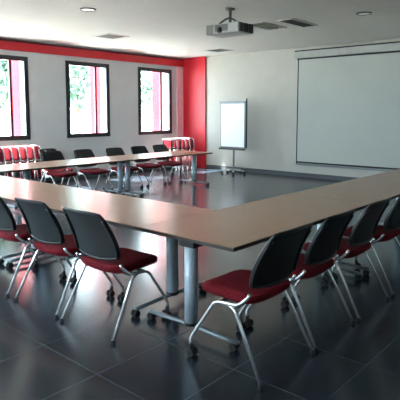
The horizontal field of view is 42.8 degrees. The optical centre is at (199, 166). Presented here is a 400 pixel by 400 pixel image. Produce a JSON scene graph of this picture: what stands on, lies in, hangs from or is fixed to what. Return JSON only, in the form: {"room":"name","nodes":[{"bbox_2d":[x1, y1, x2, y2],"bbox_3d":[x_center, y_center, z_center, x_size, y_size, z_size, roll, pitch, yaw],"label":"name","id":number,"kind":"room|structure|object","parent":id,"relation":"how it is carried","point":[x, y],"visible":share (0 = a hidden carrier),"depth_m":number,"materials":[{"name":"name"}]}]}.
{"room":"conference room","nodes":[
{"label":"conference room","id":0,"kind":"room"},
{"bbox_2d":[0,37,181,176],"bbox_3d":[-4.845,-1.015,10.616,0.350,3.400,12.840,5,8,41],"label":"wall","id":1,"kind":"structure","parent":0,"point":[46,72],"depth_m":12.67,"materials":[{"name":"grey paint"}]},
{"bbox_2d":[0,54,30,140],"bbox_3d":[-4.548,-1.502,11.233,0.820,2.040,1.350,5,8,41],"label":"window","id":2,"kind":"structure","parent":1,"relation":"in","point":[13,61],"depth_m":11.40,"materials":[{"name":"metal"}]},
{"bbox_2d":[65,60,109,137],"bbox_3d":[-3.044,-1.681,12.937,0.820,2.040,1.350,5,8,41],"label":"window","id":3,"kind":"structure","parent":1,"relation":"in","point":[95,87],"depth_m":13.00,"materials":[{"name":"metal"}]},
{"bbox_2d":[0,40,183,66],"bbox_3d":[-4.711,-2.531,10.305,0.050,0.180,12.790,5,8,41],"label":"trim","id":4,"kind":"structure","parent":1,"relation":"attached to","point":[4,45],"depth_m":12.42,"materials":[{"name":"red paint"}]},
{"bbox_2d":[0,38,183,60],"bbox_3d":[-4.716,-2.643,10.298,0.035,0.045,12.790,5,8,41],"label":"trim","id":5,"kind":"structure","parent":1,"relation":"attached to","point":[1,39],"depth_m":12.42,"materials":[{"name":"red paint"}]},
{"bbox_2d":[32,166,168,181],"bbox_3d":[-4.727,0.437,10.625,0.015,0.110,12.780,5,8,41],"label":"baseboard","id":6,"kind":"structure","parent":1,"relation":"attached to","point":[48,179],"depth_m":12.67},
{"bbox_2d":[138,67,171,134],"bbox_3d":[-1.537,-1.861,14.645,0.820,2.040,1.340,5,8,41],"label":"window","id":7,"kind":"structure","parent":1,"relation":"in","point":[157,74],"depth_m":14.76,"materials":[{"name":"metal"}]},
{"bbox_2d":[177,67,183,164],"bbox_3d":[-0.590,-1.468,15.162,0.020,2.950,0.260,5,8,41],"label":"trim","id":8,"kind":"structure","parent":1,"relation":"attached to","point":[179,69],"depth_m":15.10,"materials":[{"name":"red paint"}]},
{"bbox_2d":[0,166,399,399],"bbox_3d":[0.210,1.040,6.372,13.100,0.200,12.840,5,8,41],"label":"floor","id":9,"kind":"structure","parent":0,"point":[43,357],"depth_m":3.77,"materials":[{"name":"tile"}]},
{"bbox_2d":[0,147,7,176],"bbox_3d":[-4.153,0.038,10.613,0.524,0.905,0.143,5,8,41],"label":"folded chair","id":10,"kind":"object","parent":9,"relation":"on","point":[2,154],"visible":0.48,"depth_m":10.43,"materials":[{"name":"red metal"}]},
{"bbox_2d":[1,146,13,177],"bbox_3d":[-4.040,0.025,10.739,0.524,0.905,0.143,5,8,41],"label":"folded chair","id":11,"kind":"object","parent":9,"relation":"on","point":[7,150],"visible":0.35,"depth_m":10.59,"materials":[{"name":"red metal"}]},
{"bbox_2d":[8,146,23,178],"bbox_3d":[-3.928,0.012,10.867,0.524,0.905,0.143,5,8,41],"label":"folded chair","id":12,"kind":"object","parent":9,"relation":"on","point":[15,150],"visible":0.32,"depth_m":10.72,"materials":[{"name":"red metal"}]},
{"bbox_2d":[0,164,36,208],"bbox_3d":[-3.604,0.445,7.534,0.900,0.740,2.140,5,8,41],"label":"conference table","id":13,"kind":"object","parent":9,"relation":"on","point":[7,168],"visible":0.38,"depth_m":8.09,"materials":[{"name":"brown wood"}]},
{"bbox_2d":[16,145,31,179],"bbox_3d":[-3.816,-0.002,10.994,0.524,0.905,0.143,5,8,41],"label":"folded chair","id":14,"kind":"object","parent":9,"relation":"on","point":[23,150],"visible":0.31,"depth_m":10.83,"materials":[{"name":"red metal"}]},
{"bbox_2d":[23,145,38,181],"bbox_3d":[-3.704,-0.015,11.121,0.524,0.905,0.143,5,8,41],"label":"folded chair","id":15,"kind":"object","parent":9,"relation":"on","point":[30,149],"visible":0.35,"depth_m":10.98,"materials":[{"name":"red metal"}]},
{"bbox_2d":[0,197,66,296],"bbox_3d":[-1.728,0.639,4.827,0.632,0.921,0.678,6,8,43],"label":"chair","id":16,"kind":"object","parent":9,"relation":"on","point":[9,231],"visible":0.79,"depth_m":4.61,"materials":[{"name":"black plastic"}]},
{"bbox_2d":[0,175,70,263],"bbox_3d":[-2.582,0.569,6.351,2.140,0.740,0.900,5,8,41],"label":"conference table","id":17,"kind":"object","parent":9,"relation":"on","point":[8,185],"visible":0.38,"depth_m":5.92,"materials":[{"name":"brown wood"}]},
{"bbox_2d":[30,145,45,182],"bbox_3d":[-3.592,-0.028,11.248,0.524,0.905,0.143,5,8,41],"label":"folded chair","id":18,"kind":"object","parent":9,"relation":"on","point":[36,147],"visible":0.3,"depth_m":11.13,"materials":[{"name":"red fabric"}]},
{"bbox_2d":[39,148,77,187],"bbox_3d":[-2.979,0.065,10.591,0.678,0.856,0.632,4,7,35],"label":"chair","id":19,"kind":"object","parent":9,"relation":"on","point":[46,149],"visible":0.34,"depth_m":10.51,"materials":[{"name":"red fabric"}]},
{"bbox_2d":[41,151,81,188],"bbox_3d":[-2.719,0.137,9.905,0.678,0.856,0.632,5,8,41],"label":"chair","id":20,"kind":"object","parent":9,"relation":"on","point":[46,155],"visible":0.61,"depth_m":9.93,"materials":[{"name":"black plastic"}]},
{"bbox_2d":[14,197,114,318],"bbox_3d":[-1.185,0.688,4.353,0.632,0.921,0.678,5,8,39],"label":"chair","id":21,"kind":"object","parent":9,"relation":"on","point":[41,222],"visible":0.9,"depth_m":4.16,"materials":[{"name":"black plastic"}]},
{"bbox_2d":[9,156,138,205],"bbox_3d":[-2.189,0.276,9.137,0.900,0.740,2.140,5,8,41],"label":"conference table","id":22,"kind":"object","parent":9,"relation":"on","point":[108,159],"visible":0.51,"depth_m":9.09,"materials":[{"name":"brown wood"}]},
{"bbox_2d":[73,149,112,189],"bbox_3d":[-2.203,0.090,10.354,0.678,0.856,0.632,5,8,41],"label":"chair","id":23,"kind":"object","parent":9,"relation":"on","point":[80,153],"visible":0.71,"depth_m":10.36,"materials":[{"name":"black plastic"}]},
{"bbox_2d":[1,187,213,317],"bbox_3d":[-0.970,0.717,4.944,2.140,0.740,0.900,5,8,41],"label":"conference table","id":24,"kind":"object","parent":9,"relation":"on","point":[129,212],"visible":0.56,"depth_m":4.57,"materials":[{"name":"brown wood"}]},
{"bbox_2d":[60,207,170,344],"bbox_3d":[-0.667,0.736,3.901,0.632,0.921,0.678,5,8,39],"label":"chair","id":25,"kind":"object","parent":9,"relation":"on","point":[93,236],"visible":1,"depth_m":3.73,"materials":[{"name":"black plastic"}]},
{"bbox_2d":[103,147,143,189],"bbox_3d":[-1.647,0.038,10.849,0.678,0.856,0.632,5,8,41],"label":"chair","id":26,"kind":"object","parent":9,"relation":"on","point":[115,151],"visible":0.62,"depth_m":10.86,"materials":[{"name":"black plastic"}]},
{"bbox_2d":[130,146,166,186],"bbox_3d":[-1.188,-0.020,11.400,0.678,0.856,0.632,5,8,41],"label":"chair","id":27,"kind":"object","parent":9,"relation":"on","point":[135,149],"visible":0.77,"depth_m":11.40,"materials":[{"name":"black plastic"}]},
{"bbox_2d":[112,150,211,196],"bbox_3d":[-0.774,0.108,10.741,0.900,0.740,2.140,5,8,41],"label":"conference table","id":28,"kind":"object","parent":9,"relation":"on","point":[158,155],"visible":0.84,"depth_m":10.57,"materials":[{"name":"brown wood"}]},
{"bbox_2d":[150,144,185,183],"bbox_3d":[-0.754,-0.075,11.921,0.678,0.856,0.632,5,8,41],"label":"chair","id":29,"kind":"object","parent":9,"relation":"on","point":[161,147],"visible":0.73,"depth_m":11.93,"materials":[{"name":"black plastic"}]},
{"bbox_2d":[162,138,181,174],"bbox_3d":[-0.724,-0.261,13.320,0.360,0.935,0.400,5,8,41],"label":"folded chair","id":30,"kind":"object","parent":9,"relation":"on","point":[172,148],"visible":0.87,"depth_m":13.31,"materials":[{"name":"red fabric"}]},
{"bbox_2d":[164,138,179,171],"bbox_3d":[-0.787,-0.326,14.080,0.524,0.905,0.143,5,8,41],"label":"folded chair","id":31,"kind":"object","parent":9,"relation":"on","point":[167,143],"visible":0.31,"depth_m":13.99,"materials":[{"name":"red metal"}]},
{"bbox_2d":[169,140,183,170],"bbox_3d":[-0.675,-0.339,14.207,0.524,0.905,0.143,5,8,41],"label":"folded chair","id":32,"kind":"object","parent":9,"relation":"on","point":[178,141],"visible":0.16,"depth_m":14.06,"materials":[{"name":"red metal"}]},
{"bbox_2d":[175,138,187,170],"bbox_3d":[-0.563,-0.353,14.334,0.524,0.905,0.143,5,8,41],"label":"folded chair","id":33,"kind":"object","parent":9,"relation":"on","point":[183,141],"visible":0.33,"depth_m":14.19,"materials":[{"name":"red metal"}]},
{"bbox_2d":[177,138,191,169],"bbox_3d":[-0.451,-0.366,14.461,0.524,0.905,0.143,5,8,41],"label":"folded chair","id":34,"kind":"object","parent":9,"relation":"on","point":[187,140],"visible":0.31,"depth_m":14.31,"materials":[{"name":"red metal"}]},
{"bbox_2d":[181,137,194,167],"bbox_3d":[-0.339,-0.379,14.588,0.524,0.905,0.143,5,8,41],"label":"folded chair","id":35,"kind":"object","parent":9,"relation":"on","point":[190,139],"visible":0.21,"depth_m":14.41,"materials":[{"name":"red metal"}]},
{"bbox_2d":[219,98,246,174],"bbox_3d":[0.864,-0.784,13.340,0.630,1.970,0.729,-1,6,-12],"label":"flip chart","id":36,"kind":"object","parent":9,"relation":"on","point":[233,121],"visible":1,"depth_m":13.29,"materials":[{"name":"grey metal"}]},
{"bbox_2d":[219,147,244,150],"bbox_3d":[0.825,-0.463,13.351,0.800,0.050,0.081,5,8,41],"label":"tray","id":37,"kind":"object","parent":36,"relation":"on","point":[224,148],"depth_m":13.29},
{"bbox_2d":[187,223,314,390],"bbox_3d":[0.358,0.797,3.319,0.678,0.921,0.632,5,8,42],"label":"chair","id":38,"kind":"object","parent":9,"relation":"on","point":[278,259],"visible":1,"depth_m":3.16,"materials":[{"name":"black plastic"}]},
{"bbox_2d":[139,194,369,351],"bbox_3d":[0.584,0.773,4.409,0.900,0.740,2.140,5,8,41],"label":"conference table","id":39,"kind":"object","parent":9,"relation":"on","point":[242,226],"visible":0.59,"depth_m":3.89,"materials":[{"name":"brown wood"}]},
{"bbox_2d":[244,208,355,352],"bbox_3d":[0.774,0.748,3.791,0.678,0.921,0.632,5,8,40],"label":"chair","id":40,"kind":"object","parent":9,"relation":"on","point":[325,243],"visible":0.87,"depth_m":3.58,"materials":[{"name":"black plastic"}]},
{"bbox_2d":[292,197,391,320],"bbox_3d":[1.226,0.694,4.303,0.678,0.921,0.632,5,8,40],"label":"chair","id":41,"kind":"object","parent":9,"relation":"on","point":[364,228],"visible":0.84,"depth_m":4.09,"materials":[{"name":"black plastic"}]},
{"bbox_2d":[290,175,399,275],"bbox_3d":[1.998,0.605,6.012,0.900,0.740,2.140,5,8,41],"label":"conference table","id":42,"kind":"object","parent":9,"relation":"on","point":[368,189],"visible":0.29,"depth_m":5.62,"materials":[{"name":"brown wood"}]},
{"bbox_2d":[330,196,399,296],"bbox_3d":[1.691,0.638,4.830,0.678,0.921,0.632,5,8,41],"label":"chair","id":43,"kind":"object","parent":9,"relation":"on","point":[390,229],"visible":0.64,"depth_m":4.60,"materials":[{"name":"black plastic"}]},
{"bbox_2d":[372,169,399,224],"bbox_3d":[3.413,0.436,7.616,0.900,0.740,2.140,5,8,41],"label":"conference table","id":44,"kind":"object","parent":9,"relation":"on","point":[395,173],"visible":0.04,"depth_m":7.17,"materials":[{"name":"brown wood"}]},
{"bbox_2d":[0,0,399,58],"bbox_3d":[0.210,-2.367,6.014,13.800,0.250,13.540,5,8,41],"label":"ceiling","id":45,"kind":"structure","parent":0,"point":[167,28],"depth_m":8.97,"materials":[{"name":"paint"}]},
{"bbox_2d":[80,7,95,11],"bbox_3d":[-1.734,-2.433,7.896,0.248,0.028,0.248,5,8,41],"label":"recessed light","id":46,"kind":"object","parent":45,"relation":"in","point":[86,9],"visible":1,"depth_m":7.87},
{"bbox_2d":[92,33,128,38],"bbox_3d":[-1.865,-2.722,10.657,0.550,0.014,0.550,5,8,41],"label":"ceiling vent","id":47,"kind":"object","parent":45,"relation":"in","point":[107,35],"visible":1,"depth_m":10.65,"materials":[{"name":"metal"}]},
{"bbox_2d":[204,48,233,51],"bbox_3d":[0.480,-2.973,13.043,0.550,0.014,0.550,5,8,41],"label":"ceiling vent","id":48,"kind":"object","parent":45,"relation":"in","point":[217,49],"visible":1,"depth_m":13.03,"materials":[{"name":"metal"}]},
{"bbox_2d":[206,8,252,37],"bbox_3d":[0.462,-2.236,7.876,0.630,0.400,0.485,5,8,41],"label":"projector","id":49,"kind":"object","parent":45,"relation":"hanging from","point":[231,29],"visible":1,"depth_m":7.76,"materials":[{"name":"grey plastic"}]},
{"bbox_2d":[239,22,243,30],"bbox_3d":[0.615,-2.086,7.599,0.017,0.130,0.100,5,8,41],"label":"grille","id":50,"kind":"object","parent":49,"relation":"attached to","point":[241,24],"depth_m":7.59,"materials":[{"name":"black plastic"}]},
{"bbox_2d":[244,23,248,31],"bbox_3d":[0.697,-2.096,7.693,0.017,0.130,0.100,5,8,41],"label":"grille","id":51,"kind":"object","parent":49,"relation":"attached to","point":[246,26],"depth_m":7.68,"materials":[{"name":"black plastic"}]},
{"bbox_2d":[249,24,252,32],"bbox_3d":[0.780,-2.105,7.786,0.017,0.130,0.100,5,8,41],"label":"grille","id":52,"kind":"object","parent":49,"relation":"attached to","point":[250,25],"depth_m":7.77,"materials":[{"name":"black plastic"}]},
{"bbox_2d":[250,22,286,30],"bbox_3d":[1.213,-2.592,9.426,0.420,0.014,0.800,5,8,41],"label":"ceiling vent","id":53,"kind":"object","parent":45,"relation":"attached to","point":[261,25],"visible":0.85,"depth_m":9.41,"materials":[{"name":"metal"}]},
{"bbox_2d":[276,18,317,27],"bbox_3d":[1.745,-2.558,9.094,0.320,0.014,0.900,5,8,41],"label":"ceiling vent","id":54,"kind":"object","parent":45,"relation":"in","point":[291,21],"visible":1,"depth_m":9.03,"materials":[{"name":"metal"}]},
{"bbox_2d":[356,12,371,15],"bbox_3d":[2.639,-2.465,8.208,0.248,0.028,0.248,5,8,41],"label":"recessed light","id":55,"kind":"object","parent":45,"relation":"in","point":[358,13],"visible":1,"depth_m":8.19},
{"bbox_2d":[206,38,399,177],"bbox_3d":[4.560,-1.070,11.134,13.800,3.400,0.350,5,8,41],"label":"wall","id":56,"kind":"structure","parent":0,"point":[268,80],"depth_m":13.43,"materials":[{"name":"beige paint"}]},
{"bbox_2d":[183,56,205,167],"bbox_3d":[-0.164,-1.575,14.982,0.880,3.200,0.050,5,8,41],"label":"column","id":57,"kind":"structure","parent":56,"relation":"attached to","point":[194,69],"depth_m":14.90,"materials":[{"name":"red paint"}]},
{"bbox_2d":[206,164,356,180],"bbox_3d":[4.778,0.413,10.854,12.200,0.110,0.015,5,8,41],"label":"baseboard","id":58,"kind":"structure","parent":56,"relation":"attached to","point":[274,172],"depth_m":13.08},
{"bbox_2d":[294,41,399,171],"bbox_3d":[3.692,-1.329,11.545,3.540,2.810,0.140,5,8,41],"label":"projection screen","id":59,"kind":"object","parent":56,"relation":"attached to","point":[348,97],"visible":1,"depth_m":11.75,"materials":[{"name":"white fabric"}]},
{"label":"outside","id":60,"kind":"structure","parent":0,"visible":0},
{"bbox_2d":[0,127,152,135],"bbox_3d":[-9.626,0.858,11.928,90.000,0.200,85.000,5,8,41],"label":"ground","id":61,"kind":"structure","parent":60,"point":[3,132],"depth_m":58.60,"materials":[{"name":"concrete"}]},
{"bbox_2d":[0,60,9,122],"bbox_3d":[-7.689,-2.718,17.814,5.208,5.691,4.723,5,8,41],"label":"tree","id":62,"kind":"object","parent":61,"relation":"on","point":[4,88],"visible":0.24,"depth_m":17.17,"materials":[{"name":"green plant"}]},
{"bbox_2d":[69,65,90,132],"bbox_3d":[-6.082,-4.093,26.042,6.207,6.704,5.678,5,8,41],"label":"tree","id":63,"kind":"object","parent":61,"relation":"on","point":[78,86],"visible":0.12,"depth_m":24.81,"materials":[{"name":"green plant"}]},
{"bbox_2d":[141,71,151,114],"bbox_3d":[-2.510,-5.116,33.133,6.740,7.256,6.627,5,8,41],"label":"tree","id":64,"kind":"object","parent":61,"relation":"on","point":[146,99],"visible":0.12,"depth_m":31.98,"materials":[{"name":"green plant"}]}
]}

